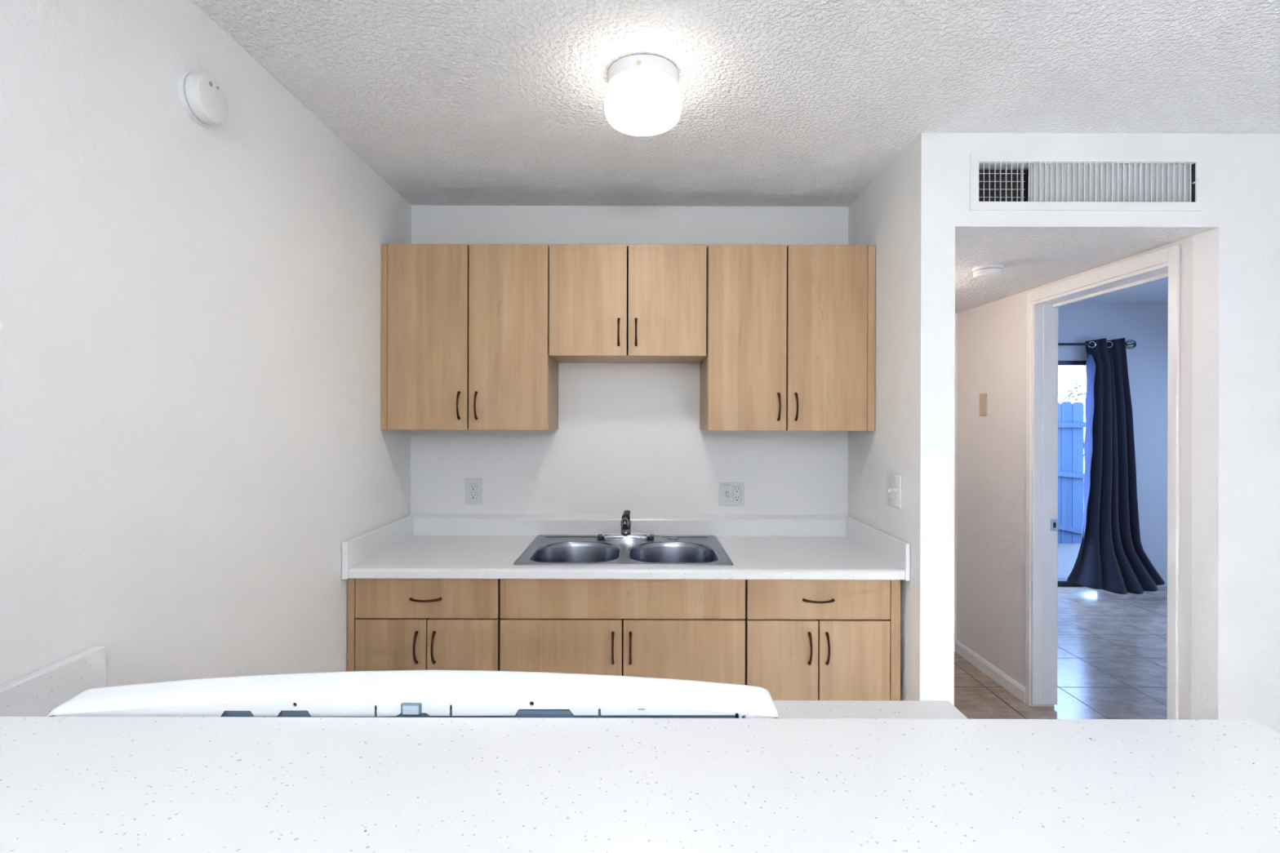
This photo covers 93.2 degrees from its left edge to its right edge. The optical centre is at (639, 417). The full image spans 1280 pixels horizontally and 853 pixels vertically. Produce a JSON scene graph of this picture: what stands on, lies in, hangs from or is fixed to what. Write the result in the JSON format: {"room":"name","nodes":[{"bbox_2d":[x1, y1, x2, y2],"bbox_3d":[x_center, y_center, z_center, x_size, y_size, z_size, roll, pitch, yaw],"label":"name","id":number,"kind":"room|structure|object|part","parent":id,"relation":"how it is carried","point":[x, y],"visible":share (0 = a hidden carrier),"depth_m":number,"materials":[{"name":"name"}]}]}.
{"room":"kitchen","nodes":[
{"label":"kitchen","id":0,"kind":"room"},
{"bbox_2d":[0,0,411,687],"bbox_3d":[-1.111,0.232,-0.752,0.120,2.412,7.296,0,0,0],"label":"wall","id":1,"kind":"structure","parent":0,"point":[193,441],"depth_m":1.36,"materials":[{"name":"white paint"}]},
{"bbox_2d":[0,646,106,716],"bbox_3d":[-0.838,0.505,0.835,0.425,0.130,0.666,0,0,0],"label":"backsplash","id":2,"kind":"structure","parent":1,"relation":"attached to","point":[37,693],"depth_m":1.06,"materials":[{"name":"white stone"}]},
{"bbox_2d":[177,70,228,125],"bbox_3d":[-1.026,-0.754,1.430,0.045,0.116,0.116,0,0,0],"label":"smoke detector","id":3,"kind":"object","parent":1,"relation":"attached to","point":[202,96],"visible":1,"depth_m":1.40,"materials":[{"name":"white plastic"}]},
{"bbox_2d":[410,205,848,515],"bbox_3d":[0.009,0.235,2.836,2.119,2.412,0.120,0,0,0],"label":"wall","id":4,"kind":"structure","parent":0,"point":[629,437],"depth_m":2.78,"materials":[{"name":"white paint"}]},
{"bbox_2d":[380,243,558,430],"bbox_3d":[-0.710,-0.327,2.595,0.676,0.752,0.360,0,0,0],"label":"upper cabinet","id":5,"kind":"object","parent":4,"relation":"attached to","point":[465,328],"visible":1,"depth_m":2.45,"materials":[{"name":"brown wood"}]},
{"bbox_3d":[-0.859,-0.327,2.455,0.322,0.752,0.018,0,0,0],"label":"door","id":6,"kind":"part","parent":5,"relation":"part of","materials":[{"name":"brown wood"}]},
{"bbox_3d":[-0.730,-0.050,2.431,0.012,0.116,0.032,0,0,0],"label":"handle","id":7,"kind":"part","parent":5,"relation":"part of","materials":[{"name":"brown metal"}]},
{"bbox_3d":[-0.660,-0.050,2.431,0.012,0.116,0.032,0,0,0],"label":"handle","id":8,"kind":"part","parent":5,"relation":"part of","materials":[{"name":"brown metal"}]},
{"bbox_3d":[-0.533,-0.326,2.455,0.318,0.752,0.018,0,0,0],"label":"door","id":9,"kind":"part","parent":5,"relation":"part of","materials":[{"name":"brown wood"}]},
{"bbox_3d":[-0.374,-0.326,2.621,0.004,0.751,0.308,0,0,0],"label":"panel","id":10,"kind":"part","parent":5,"relation":"part of","materials":[{"name":"brown wood"}]},
{"bbox_2d":[465,478,482,504],"bbox_3d":[-0.762,0.337,2.772,0.077,0.121,0.008,0,0,0],"label":"outlet","id":11,"kind":"object","parent":4,"relation":"attached to","point":[473,486],"visible":1,"depth_m":2.77,"materials":[{"name":"white plastic"}]},
{"bbox_2d":[469,492,477,498],"bbox_3d":[-0.762,0.356,2.771,0.036,0.030,0.001,0,0,0],"label":"receptacle","id":12,"kind":"object","parent":11,"relation":"attached to","point":[472,495],"depth_m":2.77,"materials":[{"name":"white plastic"}]},
{"bbox_2d":[469,484,477,490],"bbox_3d":[-0.762,0.317,2.771,0.036,0.030,0.001,0,0,0],"label":"receptacle","id":13,"kind":"object","parent":11,"relation":"attached to","point":[472,486],"depth_m":2.77,"materials":[{"name":"white plastic"}]},
{"bbox_2d":[549,244,706,363],"bbox_3d":[-0.049,-0.476,2.595,0.641,0.450,0.360,0,0,0],"label":"upper cabinet","id":14,"kind":"object","parent":4,"relation":"attached to","point":[609,303],"visible":1,"depth_m":2.45,"materials":[{"name":"brown wood"}]},
{"bbox_3d":[-0.210,-0.476,2.455,0.314,0.450,0.018,0,0,0],"label":"door","id":15,"kind":"part","parent":14,"relation":"part of","materials":[{"name":"brown wood"}]},
{"bbox_3d":[-0.086,-0.346,2.431,0.012,0.116,0.032,0,0,0],"label":"handle","id":16,"kind":"part","parent":14,"relation":"part of","materials":[{"name":"brown metal"}]},
{"bbox_3d":[-0.049,-0.253,2.621,0.641,0.004,0.308,0,0,0],"label":"panel","id":17,"kind":"part","parent":14,"relation":"part of","materials":[{"name":"brown wood"}]},
{"bbox_3d":[-0.016,-0.346,2.431,0.012,0.116,0.032,0,0,0],"label":"handle","id":18,"kind":"part","parent":14,"relation":"part of","materials":[{"name":"brown metal"}]},
{"bbox_3d":[0.111,-0.475,2.455,0.316,0.450,0.018,0,0,0],"label":"door","id":19,"kind":"part","parent":14,"relation":"part of","materials":[{"name":"brown wood"}]},
{"bbox_2d":[719,482,744,506],"bbox_3d":[0.420,0.350,2.771,0.113,0.108,0.009,0,0,0],"label":"outlet","id":20,"kind":"object","parent":4,"relation":"attached to","point":[731,494],"visible":1,"depth_m":2.77,"materials":[{"name":"white plastic"}]},
{"bbox_2d":[733,486,740,502],"bbox_3d":[0.443,0.350,2.769,0.032,0.070,0.002,0,0,0],"label":"receptacle","id":21,"kind":"object","parent":20,"relation":"attached to","point":[736,490],"depth_m":2.77,"materials":[{"name":"white plastic"}]},
{"bbox_2d":[699,244,875,431],"bbox_3d":[0.613,-0.323,2.595,0.676,0.752,0.360,0,0,0],"label":"upper cabinet","id":22,"kind":"object","parent":4,"relation":"attached to","point":[791,328],"visible":1,"depth_m":2.45,"materials":[{"name":"brown wood"}]},
{"bbox_3d":[0.277,-0.324,2.621,0.004,0.751,0.308,0,0,0],"label":"panel","id":23,"kind":"part","parent":22,"relation":"part of","materials":[{"name":"brown wood"}]},
{"bbox_3d":[0.434,-0.324,2.455,0.316,0.752,0.018,0,0,0],"label":"door","id":24,"kind":"part","parent":22,"relation":"part of","materials":[{"name":"brown wood"}]},
{"bbox_3d":[0.560,-0.044,2.431,0.012,0.116,0.032,0,0,0],"label":"handle","id":25,"kind":"part","parent":22,"relation":"part of","materials":[{"name":"brown metal"}]},
{"bbox_3d":[0.630,-0.044,2.431,0.012,0.116,0.032,0,0,0],"label":"handle","id":26,"kind":"part","parent":22,"relation":"part of","materials":[{"name":"brown metal"}]},
{"bbox_3d":[0.758,-0.323,2.455,0.320,0.752,0.018,0,0,0],"label":"door","id":27,"kind":"part","parent":22,"relation":"part of","materials":[{"name":"brown wood"}]},
{"bbox_2d":[191,0,1279,303],"bbox_3d":[2.103,-1.030,0.460,6.600,0.128,9.720,0,0,0],"label":"ceiling","id":28,"kind":"structure","parent":0,"point":[785,103],"depth_m":1.75,"materials":[{"name":"white paint"}]},
{"bbox_2d":[604,53,681,136],"bbox_3d":[0.008,-0.902,1.712,0.218,0.137,0.218,0,0,0],"label":"ceiling light","id":29,"kind":"object","parent":28,"relation":"attached to","point":[642,96],"visible":1,"depth_m":1.64,"materials":[{"name":"white glass"}]},
{"bbox_2d":[847,146,908,700],"bbox_3d":[1.010,0.238,2.466,0.116,2.412,0.619,0,0,0],"label":"wall","id":30,"kind":"structure","parent":0,"point":[877,217],"depth_m":2.34,"materials":[{"name":"white paint"}]},
{"bbox_2d":[887,472,901,508],"bbox_3d":[0.943,0.270,2.259,0.019,0.120,0.112,0,0,0],"label":"light switch","id":31,"kind":"object","parent":30,"relation":"attached to","point":[894,481],"visible":1,"depth_m":2.25,"materials":[{"name":"white plastic"}]},
{"bbox_2d":[954,313,957,640],"bbox_3d":[1.502,0.398,3.802,0.927,2.094,0.100,0,0,0],"label":"wall","id":32,"kind":"structure","parent":0,"point":[956,314],"depth_m":3.75,"materials":[{"name":"white paint"}]},
{"bbox_2d":[954,586,1167,719],"bbox_3d":[2.071,1.496,2.810,6.650,0.100,4.860,0,0,0],"label":"floor","id":33,"kind":"structure","parent":0,"point":[1112,647],"depth_m":3.51,"materials":[{"name":"tile"}]},
{"bbox_2d":[956,235,1192,719],"bbox_3d":[2.021,0.226,3.688,0.112,2.440,3.063,0,0,0],"label":"wall","id":34,"kind":"structure","parent":0,"point":[991,513],"depth_m":3.28,"materials":[{"name":"white paint"}]},
{"bbox_2d":[979,393,986,415],"bbox_3d":[1.959,-0.076,3.465,0.014,0.128,0.070,0,0,0],"label":"light switch","id":35,"kind":"object","parent":34,"relation":"attached to","point":[983,397],"visible":1,"depth_m":3.46,"materials":[{"name":"beige plastic"}]},
{"bbox_2d":[955,640,1025,703],"bbox_3d":[1.955,1.410,3.410,0.014,0.072,0.684,0,0,0],"label":"baseboard","id":36,"kind":"structure","parent":34,"relation":"attached to","point":[1016,689],"depth_m":3.36,"materials":[{"name":"white paint"}]},
{"bbox_2d":[1050,519,1058,530],"bbox_3d":[2.062,0.533,3.012,0.038,0.058,0.003,0,0,0],"label":"strike plate","id":37,"kind":"object","parent":34,"relation":"attached to","point":[1054,522],"visible":1,"depth_m":3.01,"materials":[{"name":"silver metal"}]},
{"bbox_2d":[1030,262,1168,704],"bbox_3d":[2.018,0.433,2.639,0.123,2.026,0.789,0,0,0],"label":"trim","id":38,"kind":"structure","parent":34,"relation":"attached to","point":[1044,348],"depth_m":3.01,"materials":[{"name":"white paint"}]},
{"bbox_2d":[1025,244,1180,719],"bbox_3d":[1.959,0.406,2.636,0.012,2.080,0.862,0,0,0],"label":"trim","id":39,"kind":"structure","parent":34,"relation":"attached to","point":[1171,255],"depth_m":2.23,"materials":[{"name":"white paint"}]},
{"bbox_2d":[955,226,1216,313],"bbox_3d":[1.565,-0.679,2.957,1.029,0.060,1.791,0,0,0],"label":"ceiling","id":40,"kind":"structure","parent":0,"point":[1031,257],"depth_m":2.37,"materials":[{"name":"white paint"}]},
{"bbox_2d":[972,263,1004,279],"bbox_3d":[1.502,-0.628,2.615,0.120,0.042,0.120,0,0,0],"label":"smoke detector","id":41,"kind":"object","parent":40,"relation":"attached to","point":[993,270],"visible":1,"depth_m":2.58,"materials":[{"name":"white plastic"}]},
{"bbox_2d":[906,132,1279,733],"bbox_3d":[2.776,0.242,2.107,3.647,2.412,0.100,0,0,0],"label":"wall","id":42,"kind":"structure","parent":0,"point":[1235,668],"depth_m":2.06,"materials":[{"name":"white paint"}]},
{"bbox_2d":[969,152,1203,211],"bbox_3d":[1.514,-0.800,2.080,0.787,0.194,0.071,0,0,0],"label":"air vent","id":43,"kind":"object","parent":42,"relation":"in","point":[1042,187],"visible":0.98,"depth_m":2.06,"materials":[{"name":"white metal"}]},
{"bbox_2d":[1057,302,1168,586],"bbox_3d":[3.688,0.231,5.280,3.222,2.440,0.120,0,0,0],"label":"wall","id":44,"kind":"structure","parent":0,"point":[1146,324],"depth_m":5.22,"materials":[{"name":"white paint"}]},
{"bbox_2d":[1057,360,1086,586],"bbox_3d":[3.154,0.477,5.265,1.810,1.945,0.110,0,0,0],"label":"door","id":45,"kind":"structure","parent":44,"relation":"in","point":[1061,581],"depth_m":5.24,"materials":[{"name":"grey"}]},
{"bbox_2d":[1057,339,1136,349],"bbox_3d":[3.248,-0.624,5.152,1.893,0.082,0.134,0,0,0],"label":"curtain rod","id":46,"kind":"object","parent":44,"relation":"attached to","point":[1127,341],"visible":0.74,"depth_m":5.12,"materials":[{"name":"black metal"}]},
{"bbox_3d":[3.204,-0.624,5.125,1.805,0.020,0.020,0,0,0],"label":"rod","id":47,"kind":"part","parent":46,"relation":"part of","materials":[{"name":"black metal"}]},
{"bbox_2d":[1066,337,1165,594],"bbox_3d":[4.002,0.379,5.031,0.788,2.101,0.280,0,0,0],"label":"curtain","id":48,"kind":"object","parent":46,"relation":"hanging from","point":[1112,557],"visible":1,"depth_m":5.09,"materials":[{"name":"blue fabric"}]},
{"bbox_3d":[-0.052,1.441,1.638,2.003,0.009,2.276,0,0,0],"label":"floor","id":49,"kind":"structure","parent":0,"visible":0},
{"bbox_2d":[47,670,778,718],"bbox_3d":[-0.239,0.845,0.920,0.764,1.132,0.582,0,0,0],"label":"range","id":50,"kind":"object","parent":49,"relation":"on","point":[393,693],"visible":0.38,"depth_m":0.64,"materials":[{"name":"white metal"}]},
{"bbox_3d":[-0.238,0.311,0.633,0.764,0.041,0.002,0,0,0],"label":"plate","id":51,"kind":"part","parent":50,"relation":"part of","materials":[{"name":"white metal"}]},
{"bbox_3d":[-0.168,0.424,0.637,0.564,0.234,0.002,0,0,0],"label":"panel","id":52,"kind":"part","parent":50,"relation":"part of","materials":[{"name":"white metal"}]},
{"bbox_2d":[346,578,501,671],"bbox_3d":[-0.779,1.006,2.454,0.542,0.867,0.638,0,0,0],"label":"base cabinet","id":53,"kind":"object","parent":49,"relation":"on","point":[393,624],"visible":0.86,"depth_m":2.17,"materials":[{"name":"brown wood"}]},
{"bbox_3d":[-0.893,1.028,2.175,0.252,0.611,0.018,0,0,0],"label":"door","id":54,"kind":"part","parent":53,"relation":"part of","materials":[{"name":"brown wood"}]},
{"bbox_3d":[-0.798,0.821,2.151,0.012,0.118,0.032,0,0,0],"label":"handle","id":55,"kind":"part","parent":53,"relation":"part of","materials":[{"name":"brown metal"}]},
{"bbox_3d":[-0.766,0.648,2.151,0.116,0.012,0.032,0,0,0],"label":"handle","id":56,"kind":"part","parent":53,"relation":"part of","materials":[{"name":"brown metal"}]},
{"bbox_3d":[-0.764,0.645,2.175,0.510,0.145,0.018,0,0,0],"label":"drawer","id":57,"kind":"part","parent":53,"relation":"part of","materials":[{"name":"brown wood"}]},
{"bbox_3d":[-0.736,0.821,2.151,0.012,0.118,0.032,0,0,0],"label":"handle","id":58,"kind":"part","parent":53,"relation":"part of","materials":[{"name":"brown metal"}]},
{"bbox_3d":[-0.636,1.029,2.175,0.252,0.611,0.018,0,0,0],"label":"door","id":59,"kind":"part","parent":53,"relation":"part of","materials":[{"name":"brown wood"}]},
{"bbox_2d":[341,514,910,581],"bbox_3d":[-0.050,0.506,2.451,2.001,0.131,0.647,0,0,0],"label":"countertop","id":60,"kind":"structure","parent":53,"relation":"on","point":[411,546],"depth_m":2.45,"materials":[{"name":"white stone"}]},
{"bbox_2d":[513,534,733,565],"bbox_3d":[-0.061,0.624,2.469,0.805,0.197,0.547,0,0,0],"label":"sink","id":61,"kind":"object","parent":60,"relation":"in","point":[544,549],"visible":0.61,"depth_m":2.57,"materials":[{"name":"grey metal"}]},
{"bbox_3d":[-0.249,0.626,2.412,0.349,0.191,0.382,0,0,0],"label":"bowl","id":62,"kind":"part","parent":61,"relation":"part of","materials":[{"name":"silver metal"}]},
{"bbox_3d":[0.128,0.627,2.412,0.350,0.191,0.382,0,0,0],"label":"bowl","id":63,"kind":"part","parent":61,"relation":"part of","materials":[{"name":"silver metal"}]},
{"bbox_2d":[597,510,653,540],"bbox_3d":[-0.062,0.472,2.666,0.215,0.118,0.200,0,0,-42],"label":"faucet","id":64,"kind":"object","parent":60,"relation":"on","point":[625,534],"visible":1,"depth_m":2.64,"materials":[{"name":"silver metal"}]},
{"bbox_3d":[-0.063,0.456,2.600,0.033,0.063,0.131,0,0,0],"label":"spout","id":65,"kind":"part","parent":64,"relation":"part of","materials":[{"name":"silver metal"}]},
{"bbox_3d":[-0.062,0.519,2.665,0.210,0.025,0.080,0,0,0],"label":"plate","id":66,"kind":"part","parent":64,"relation":"part of","materials":[{"name":"silver metal"}]},
{"bbox_3d":[-0.061,0.431,2.687,0.038,0.036,0.074,0,0,0],"label":"lever","id":67,"kind":"part","parent":64,"relation":"part of","materials":[{"name":"black metal"}]},
{"bbox_2d":[499,578,745,684],"bbox_3d":[-0.063,1.007,2.454,0.880,0.867,0.638,0,0,0],"label":"base cabinet","id":68,"kind":"object","parent":49,"relation":"on","point":[682,629],"visible":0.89,"depth_m":2.17,"materials":[{"name":"brown wood"}]},
{"bbox_3d":[-0.284,1.030,2.175,0.436,0.611,0.018,0,0,0],"label":"door","id":69,"kind":"part","parent":68,"relation":"part of","materials":[{"name":"brown wood"}]},
{"bbox_3d":[-0.097,0.823,2.151,0.012,0.118,0.032,0,0,0],"label":"handle","id":70,"kind":"part","parent":68,"relation":"part of","materials":[{"name":"brown metal"}]},
{"bbox_3d":[-0.034,0.823,2.151,0.012,0.118,0.032,0,0,0],"label":"handle","id":71,"kind":"part","parent":68,"relation":"part of","materials":[{"name":"brown metal"}]},
{"bbox_3d":[0.158,1.031,2.175,0.436,0.611,0.018,0,0,0],"label":"door","id":72,"kind":"part","parent":68,"relation":"part of","materials":[{"name":"brown wood"}]},
{"bbox_2d":[744,579,900,700],"bbox_3d":[0.658,1.009,2.454,0.551,0.867,0.638,0,0,0],"label":"base cabinet","id":73,"kind":"object","parent":49,"relation":"on","point":[806,639],"visible":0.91,"depth_m":2.17,"materials":[{"name":"brown wood"}]},
{"bbox_3d":[0.510,1.032,2.175,0.253,0.611,0.018,0,0,0],"label":"door","id":74,"kind":"part","parent":73,"relation":"part of","materials":[{"name":"brown wood"}]},
{"bbox_3d":[0.606,0.825,2.151,0.012,0.118,0.032,0,0,0],"label":"handle","id":75,"kind":"part","parent":73,"relation":"part of","materials":[{"name":"brown metal"}]},
{"bbox_3d":[0.640,0.649,2.175,0.511,0.145,0.018,0,0,0],"label":"drawer","id":76,"kind":"part","parent":73,"relation":"part of","materials":[{"name":"brown wood"}]},
{"bbox_3d":[0.638,0.652,2.151,0.116,0.012,0.032,0,0,0],"label":"handle","id":77,"kind":"part","parent":73,"relation":"part of","materials":[{"name":"brown metal"}]},
{"bbox_3d":[0.668,0.825,2.151,0.012,0.118,0.032,0,0,0],"label":"handle","id":78,"kind":"part","parent":73,"relation":"part of","materials":[{"name":"brown metal"}]},
{"bbox_3d":[0.768,1.033,2.175,0.252,0.611,0.018,0,0,0],"label":"door","id":79,"kind":"part","parent":73,"relation":"part of","materials":[{"name":"brown wood"}]},
{"bbox_3d":[-0.227,0.892,0.750,1.650,1.097,0.700,0,0,0],"label":"wall","id":80,"kind":"structure","parent":0,"visible":0},
{"bbox_2d":[0,716,1279,852],"bbox_3d":[-0.213,0.322,0.438,1.673,0.038,0.355,0,0,0],"label":"bar","id":81,"kind":"object","parent":80,"relation":"on","point":[68,784],"visible":1,"depth_m":0.50,"materials":[{"name":"white stone"}]},
{"bbox_2d":[773,700,968,719],"bbox_3d":[0.367,0.555,0.830,0.437,0.036,0.656,0,0,0],"label":"countertop","id":82,"kind":"structure","parent":80,"relation":"on","point":[882,709],"depth_m":1.12,"materials":[{"name":"white stone"}]},
{"label":"outside","id":83,"kind":"structure","parent":0,"visible":0},
{"bbox_2d":[1057,478,1084,577],"bbox_3d":[4.996,1.614,10.670,14.000,0.120,10.660,0,0,0],"label":"ground","id":84,"kind":"structure","parent":83,"point":[1068,553],"depth_m":6.75,"materials":[{"name":"grey"}]},
{"bbox_2d":[1057,401,1085,543],"bbox_3d":[3.479,0.670,7.489,4.025,1.759,0.058,0,0,0],"label":"fence","id":85,"kind":"object","parent":84,"relation":"on","point":[1071,424],"visible":0.09,"depth_m":7.50,"materials":[{"name":"blue wood"}]},
{"bbox_3d":[4.992,0.672,7.479,0.995,0.155,0.039,0,0,0],"label":"rail","id":86,"kind":"part","parent":85,"relation":"part of","materials":[{"name":"blue wood"}]},
{"bbox_3d":[4.993,0.088,7.479,0.995,0.060,0.039,0,0,0],"label":"rail","id":87,"kind":"part","parent":85,"relation":"part of","materials":[{"name":"blue wood"}]},
{"bbox_2d":[1057,383,1086,457],"bbox_3d":[6.042,0.356,8.670,2.336,2.412,1.355,0,0,-43],"label":"bush","id":88,"kind":"object","parent":84,"relation":"on","point":[1076,391],"visible":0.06,"depth_m":8.09,"materials":[{"name":"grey plant"}]},
{"bbox_2d":[1059,365,1086,403],"bbox_3d":[6.103,-0.327,9.750,2.422,3.775,1.156,0,0,-18],"label":"tree","id":89,"kind":"object","parent":84,"relation":"on","point":[1073,392],"visible":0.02,"depth_m":9.64,"materials":[{"name":"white plant"}]}
]}

